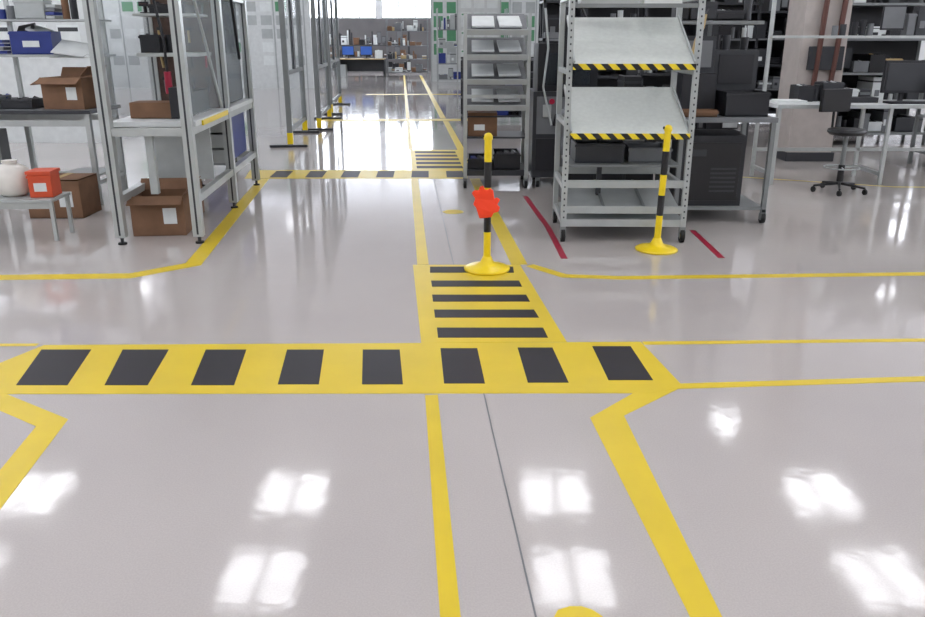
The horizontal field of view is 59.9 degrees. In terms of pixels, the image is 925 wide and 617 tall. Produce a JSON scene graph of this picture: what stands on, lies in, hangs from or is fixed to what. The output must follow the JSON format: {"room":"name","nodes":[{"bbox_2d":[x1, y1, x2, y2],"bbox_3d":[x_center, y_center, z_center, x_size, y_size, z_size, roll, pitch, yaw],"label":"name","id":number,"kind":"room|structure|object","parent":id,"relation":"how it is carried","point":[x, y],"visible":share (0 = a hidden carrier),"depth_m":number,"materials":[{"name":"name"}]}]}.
{"room":"factory floor","nodes":[
{"label":"factory floor","id":0,"kind":"room"},
{"bbox_2d":[311,0,430,69],"bbox_3d":[1.000,-15.393,41.350,28.000,6.000,0.200,0,19,0],"label":"wall","id":1,"kind":"structure","parent":0,"point":[359,28],"depth_m":41.63,"materials":[{"name":"paint"}]},
{"bbox_2d":[309,0,317,18],"bbox_3d":[-8.700,-16.304,41.001,2.780,2.850,0.120,0,19,0],"label":"window","id":2,"kind":"structure","parent":1,"relation":"in","point":[309,0],"depth_m":41.35,"materials":[{"name":"glass"}]},
{"bbox_2d":[328,0,375,18],"bbox_3d":[-5.750,-16.304,41.001,2.680,2.850,0.120,0,19,0],"label":"window","id":3,"kind":"structure","parent":1,"relation":"in","point":[347,9],"depth_m":41.33,"materials":[{"name":"glass"}]},
{"bbox_2d":[382,0,429,18],"bbox_3d":[-2.850,-16.304,41.001,2.680,2.850,0.120,0,19,0],"label":"window","id":4,"kind":"structure","parent":1,"relation":"in","point":[391,9],"depth_m":41.35,"materials":[{"name":"glass"}]},
{"bbox_2d":[0,70,924,616],"bbox_3d":[1.000,-4.130,17.602,28.000,0.200,52.000,0,19,0],"label":"floor","id":5,"kind":"structure","parent":0,"point":[794,500],"depth_m":3.55,"materials":[{"name":"grey concrete"}]},
{"bbox_2d":[0,192,74,240],"bbox_3d":[-3.740,-0.776,6.775,0.750,0.350,0.360,-1,19,-2],"label":"stand","id":6,"kind":"object","parent":5,"relation":"on","point":[19,202],"visible":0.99,"depth_m":6.61,"materials":[{"name":"metal"}]},
{"bbox_2d":[0,159,29,196],"bbox_3d":[-3.760,-1.092,6.702,0.300,0.290,0.300,0,19,0],"label":"plastic jug","id":7,"kind":"object","parent":6,"relation":"on","point":[13,181],"visible":0.94,"depth_m":6.61,"materials":[{"name":"white plastic"}]},
{"bbox_2d":[24,167,61,197],"bbox_3d":[-3.485,-1.050,6.695,0.200,0.215,0.220,-2,19,-5],"label":"storage box","id":8,"kind":"object","parent":6,"relation":"on","point":[42,182],"visible":1,"depth_m":6.62,"materials":[{"name":"plastic"}]},
{"bbox_2d":[0,0,115,141],"bbox_3d":[-7.500,-3.934,12.630,3.800,2.600,0.069,0,19,0],"label":"wall","id":9,"kind":"structure","parent":5,"relation":"on","point":[31,68],"depth_m":12.67,"materials":[{"name":"white paint"}]},
{"bbox_2d":[0,0,127,204],"bbox_3d":[-5.170,-2.257,8.118,3.100,2.300,0.837,0,19,0],"label":"workbench","id":10,"kind":"object","parent":5,"relation":"on","point":[27,112],"visible":0.86,"depth_m":8.09,"materials":[{"name":"grey metal"}]},
{"bbox_2d":[7,23,61,53],"bbox_3d":[-4.330,-2.740,8.145,0.416,0.305,0.273,-1,19,-4],"label":"bin","id":11,"kind":"object","parent":10,"relation":"on","point":[32,38],"visible":0.91,"depth_m":8.05,"materials":[{"name":"plastic"}]},
{"bbox_2d":[30,65,106,109],"bbox_3d":[-3.914,-2.205,7.996,0.619,0.407,0.525,2,19,5],"label":"cardboard box","id":12,"kind":"object","parent":10,"relation":"on","point":[74,89],"visible":0.84,"depth_m":7.88,"materials":[{"name":"brown cardboard"}]},
{"bbox_2d":[29,173,101,217],"bbox_3d":[-3.800,-1.078,7.652,0.516,0.362,0.408,0,19,0],"label":"cardboard box","id":13,"kind":"object","parent":5,"relation":"on","point":[83,188],"visible":0.62,"depth_m":7.51,"materials":[{"name":"brown cardboard"}]},
{"bbox_2d":[0,179,268,508],"bbox_3d":[-6.648,0.298,4.126,10.710,0.002,11.641,0,19,0],"label":"floor marking","id":14,"kind":"object","parent":5,"relation":"on","point":[48,424],"visible":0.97,"depth_m":3.65,"materials":[{"name":"yellow paint"}]},
{"bbox_2d":[126,176,200,235],"bbox_3d":[-2.610,-0.884,6.939,0.649,0.449,0.525,-2,19,-5],"label":"cardboard box","id":15,"kind":"object","parent":5,"relation":"on","point":[166,213],"visible":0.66,"depth_m":6.83,"materials":[{"name":"brown cardboard"}]},
{"bbox_2d":[82,0,259,244],"bbox_3d":[-2.561,-2.203,7.487,0.726,2.600,2.832,-1,19,-4],"label":"shelving rack","id":16,"kind":"object","parent":5,"relation":"on","point":[194,116],"visible":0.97,"depth_m":7.21,"materials":[{"name":"grey metal"}]},
{"bbox_2d":[200,179,204,212],"bbox_3d":[-2.700,-1.037,7.560,0.436,0.342,0.408,-2,19,-5],"label":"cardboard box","id":17,"kind":"object","parent":5,"relation":"on","point":[200,179],"visible":0.06,"depth_m":7.73,"materials":[{"name":"brown cardboard"}]},
{"bbox_2d":[102,0,313,87],"bbox_3d":[-8.610,-9.132,26.507,7.220,3.600,0.090,0,19,0],"label":"wall","id":18,"kind":"structure","parent":5,"relation":"on","point":[129,70],"depth_m":26.58,"materials":[{"name":"white paint"}]},
{"bbox_2d":[213,157,242,165],"bbox_3d":[-3.193,-2.943,9.842,0.750,2.500,0.520,-1,19,-4],"label":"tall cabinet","id":19,"kind":"object","parent":5,"relation":"on","point":[236,158],"visible":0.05,"depth_m":9.99,"materials":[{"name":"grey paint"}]},
{"bbox_2d":[269,0,319,147],"bbox_3d":[-2.767,-4.194,12.933,0.570,2.900,2.084,-1,19,-4],"label":"glass wall","id":20,"kind":"structure","parent":5,"relation":"on","point":[286,72],"depth_m":12.70,"materials":[{"name":"grey paint"}]},
{"bbox_2d":[302,0,341,130],"bbox_3d":[-2.735,-4.991,15.302,0.570,2.900,2.284,-1,19,-4],"label":"glass wall","id":21,"kind":"structure","parent":5,"relation":"on","point":[319,113],"depth_m":15.04,"materials":[{"name":"grey paint"}]},
{"bbox_2d":[324,0,349,114],"bbox_3d":[-3.036,-6.107,18.618,0.570,2.900,2.884,-1,19,-4],"label":"glass wall","id":22,"kind":"structure","parent":5,"relation":"on","point":[339,96],"depth_m":18.76,"materials":[{"name":"grey paint"}]},
{"bbox_2d":[0,342,682,393],"bbox_3d":[-0.715,0.295,4.135,3.570,0.003,0.690,0,19,0],"label":"zebra crossing","id":23,"kind":"object","parent":5,"relation":"on","point":[496,367],"visible":1,"depth_m":4.09,"materials":[{"name":"yellow paint"}]},
{"bbox_2d":[245,170,462,178],"bbox_3d":[-1.330,-1.667,9.964,2.780,0.003,0.650,0,19,0],"label":"zebra crossing","id":24,"kind":"object","parent":5,"relation":"on","point":[264,174],"visible":0.94,"depth_m":9.93,"materials":[{"name":"yellow paint"}]},
{"bbox_2d":[334,46,385,76],"bbox_3d":[-4.500,-10.860,35.279,2.200,1.280,0.800,0,19,0],"label":"computer desk","id":25,"kind":"object","parent":5,"relation":"on","point":[378,63],"visible":0.91,"depth_m":35.16,"materials":[{"name":"grey metal"}]},
{"bbox_2d":[322,30,409,72],"bbox_3d":[-4.700,-12.604,39.331,4.200,2.001,0.606,0,19,0],"label":"storage shelf","id":26,"kind":"object","parent":5,"relation":"on","point":[343,40],"visible":0.5,"depth_m":39.06,"materials":[{"name":"grey metal"}]},
{"bbox_2d":[385,19,428,76],"bbox_3d":[-2.400,-11.358,35.003,1.800,2.400,0.606,0,19,0],"label":"storage shelf","id":27,"kind":"object","parent":5,"relation":"on","point":[398,27],"visible":1,"depth_m":34.87,"materials":[{"name":"grey metal"}]},
{"bbox_2d":[322,75,526,616],"bbox_3d":[-1.211,-4.226,17.571,3.392,0.002,40.006,0,19,0],"label":"floor marking","id":28,"kind":"object","parent":5,"relation":"on","point":[449,606],"visible":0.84,"depth_m":3.38,"materials":[{"name":"yellow paint"}]},
{"bbox_2d":[410,150,467,169],"bbox_3d":[-0.335,-2.085,11.205,0.809,0.003,1.994,-1,19,-3],"label":"zebra crossing","id":29,"kind":"object","parent":5,"relation":"on","point":[420,159],"visible":0.93,"depth_m":11.16,"materials":[{"name":"yellow paint"}]},
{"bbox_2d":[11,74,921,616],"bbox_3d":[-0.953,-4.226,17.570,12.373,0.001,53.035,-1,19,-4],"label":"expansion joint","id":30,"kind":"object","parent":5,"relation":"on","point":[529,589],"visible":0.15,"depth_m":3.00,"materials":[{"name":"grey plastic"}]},
{"bbox_2d":[436,8,507,84],"bbox_3d":[0.325,-9.408,28.895,2.500,2.600,0.606,-1,19,-4],"label":"storage shelf","id":31,"kind":"object","parent":5,"relation":"on","point":[451,23],"visible":0.25,"depth_m":28.69,"materials":[{"name":"metal"}]},
{"bbox_2d":[456,0,500,110],"bbox_3d":[0.375,-6.014,18.577,1.040,2.750,0.550,0,19,0],"label":"notice board","id":32,"kind":"object","parent":5,"relation":"on","point":[463,6],"visible":0.34,"depth_m":18.30,"materials":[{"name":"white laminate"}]},
{"bbox_2d":[430,0,538,81],"bbox_3d":[1.290,-10.472,30.803,5.020,3.400,0.092,0,19,0],"label":"wall","id":33,"kind":"structure","parent":5,"relation":"on","point":[446,8],"depth_m":30.63,"materials":[{"name":"white paint"}]},
{"bbox_2d":[413,265,566,342],"bbox_3d":[0.105,-0.071,5.221,0.806,0.003,1.674,-2,19,-5],"label":"zebra crossing","id":34,"kind":"object","parent":5,"relation":"on","point":[455,305],"visible":0.96,"depth_m":5.03,"materials":[{"name":"yellow paint"}]},
{"bbox_2d":[464,133,509,275],"bbox_3d":[0.178,-0.750,5.698,0.336,0.980,0.336,0,19,0],"label":"barrier post","id":35,"kind":"object","parent":34,"relation":"on","point":[486,266],"visible":0.94,"depth_m":5.73,"materials":[{"name":"yellow paint"}]},
{"bbox_2d":[472,186,499,217],"bbox_3d":[0.165,-0.749,5.653,0.196,0.232,0.030,0,19,0],"label":"glove","id":36,"kind":"object","parent":35,"relation":"attached to","point":[485,203],"visible":1,"depth_m":5.64,"materials":[{"name":"fabric"}]},
{"bbox_2d":[463,13,531,187],"bbox_3d":[0.370,-2.316,8.985,0.728,1.859,0.781,0,19,0],"label":"shelving rack","id":37,"kind":"object","parent":5,"relation":"on","point":[489,87],"visible":0.95,"depth_m":8.81,"materials":[{"name":"metal"}]},
{"bbox_2d":[461,57,533,123],"bbox_3d":[0.780,-4.340,15.953,1.600,1.250,0.506,-1,19,-4],"label":"storage shelf","id":38,"kind":"object","parent":5,"relation":"on","point":[501,114],"visible":0.11,"depth_m":15.91,"materials":[{"name":"grey metal"}]},
{"bbox_2d":[528,0,597,186],"bbox_3d":[1.145,-2.593,8.960,0.750,2.400,0.762,0,19,0],"label":"machine","id":39,"kind":"object","parent":5,"relation":"on","point":[543,94],"visible":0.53,"depth_m":8.79,"materials":[{"name":"grey metal"}]},
{"bbox_2d":[538,0,647,86],"bbox_3d":[1.650,-3.144,10.440,1.300,2.500,0.606,0,19,0],"label":"storage rack","id":40,"kind":"object","parent":5,"relation":"on","point":[605,78],"visible":0.09,"depth_m":10.44,"materials":[{"name":"grey metal"}]},
{"bbox_2d":[558,75,655,197],"bbox_3d":[1.410,-1.631,7.891,0.900,1.258,0.542,0,19,0],"label":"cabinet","id":41,"kind":"object","parent":5,"relation":"on","point":[623,80],"visible":0.04,"depth_m":7.74,"materials":[{"name":"grey metal"}]},
{"bbox_2d":[523,196,724,258],"bbox_3d":[1.345,-0.789,7.358,1.400,0.002,2.552,0,19,0],"label":"red line marking","id":42,"kind":"object","parent":5,"relation":"on","point":[554,239],"visible":1,"depth_m":6.79,"materials":[{"name":"red paint"}]},
{"bbox_2d":[552,0,705,241],"bbox_3d":[1.327,-1.634,6.668,1.028,2.044,0.847,0,19,1],"label":"shelving rack","id":43,"kind":"object","parent":5,"relation":"on","point":[595,120],"visible":1,"depth_m":6.55,"materials":[{"name":"metal"}]},
{"bbox_2d":[635,125,677,254],"bbox_3d":[1.555,-0.932,6.249,0.336,0.980,0.336,1,19,0],"label":"barrier post","id":44,"kind":"object","parent":5,"relation":"on","point":[656,246],"visible":1,"depth_m":6.27,"materials":[{"name":"yellow paint"}]},
{"bbox_2d":[443,177,924,616],"bbox_3d":[5.579,-0.303,5.913,15.406,0.002,9.739,-9,21,-24],"label":"floor marking","id":45,"kind":"object","parent":5,"relation":"on","point":[611,425],"visible":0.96,"depth_m":3.28,"materials":[{"name":"yellow paint"}]},
{"bbox_2d":[638,0,762,144],"bbox_3d":[3.450,-3.893,12.351,1.900,2.700,0.706,0,19,0],"label":"storage rack","id":46,"kind":"object","parent":5,"relation":"on","point":[652,78],"visible":0.12,"depth_m":12.44,"materials":[{"name":"grey metal"}]},
{"bbox_2d":[655,0,778,222],"bbox_3d":[2.333,-1.851,7.380,0.854,2.000,0.870,0,19,0],"label":"workbench","id":47,"kind":"object","parent":5,"relation":"on","point":[727,93],"visible":0.71,"depth_m":7.25,"materials":[{"name":"grey paint"}]},
{"bbox_2d":[745,0,789,113],"bbox_3d":[5.500,-5.222,16.124,6.000,2.812,0.706,0,19,0],"label":"storage rack","id":48,"kind":"object","parent":5,"relation":"on","point":[782,6],"visible":0.02,"depth_m":16.06,"materials":[{"name":"grey metal"}]},
{"bbox_2d":[776,0,852,160],"bbox_3d":[4.752,-4.953,10.327,0.665,6.000,0.725,0,19,0],"label":"pillar","id":49,"kind":"structure","parent":5,"relation":"on","point":[806,61],"depth_m":10.69,"materials":[{"name":"paint"}]},
{"bbox_2d":[749,0,924,184],"bbox_3d":[4.650,-2.593,9.272,2.300,2.200,0.939,0,19,0],"label":"desk","id":50,"kind":"object","parent":5,"relation":"on","point":[900,77],"visible":0.78,"depth_m":9.27,"materials":[{"name":"metal"}]},
{"bbox_2d":[810,89,867,195],"bbox_3d":[4.116,-1.798,8.664,0.536,1.079,0.549,-5,19,-14],"label":"chair","id":51,"kind":"object","parent":5,"relation":"on","point":[831,100],"visible":1,"depth_m":8.70,"materials":[{"name":"black plastic"}]},
{"bbox_2d":[835,0,924,144],"bbox_3d":[6.250,-4.004,12.524,2.100,2.800,0.706,0,19,0],"label":"storage rack","id":52,"kind":"object","parent":5,"relation":"on","point":[865,58],"visible":0.41,"depth_m":12.63,"materials":[{"name":"grey paint"}]},
{"bbox_2d":[907,93,924,163],"bbox_3d":[6.800,-3.001,10.171,1.600,2.400,0.606,0,19,0],"label":"storage rack","id":53,"kind":"object","parent":5,"relation":"on","point":[918,115],"visible":0.57,"depth_m":10.65,"materials":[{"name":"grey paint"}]},
{"bbox_2d":[918,41,924,59],"bbox_3d":[15.100,-7.068,16.613,0.200,6.000,52.000,0,19,0],"label":"wall","id":54,"kind":"structure","parent":0,"point":[922,48],"depth_m":26.18,"materials":[{"name":"paint"}]}
]}

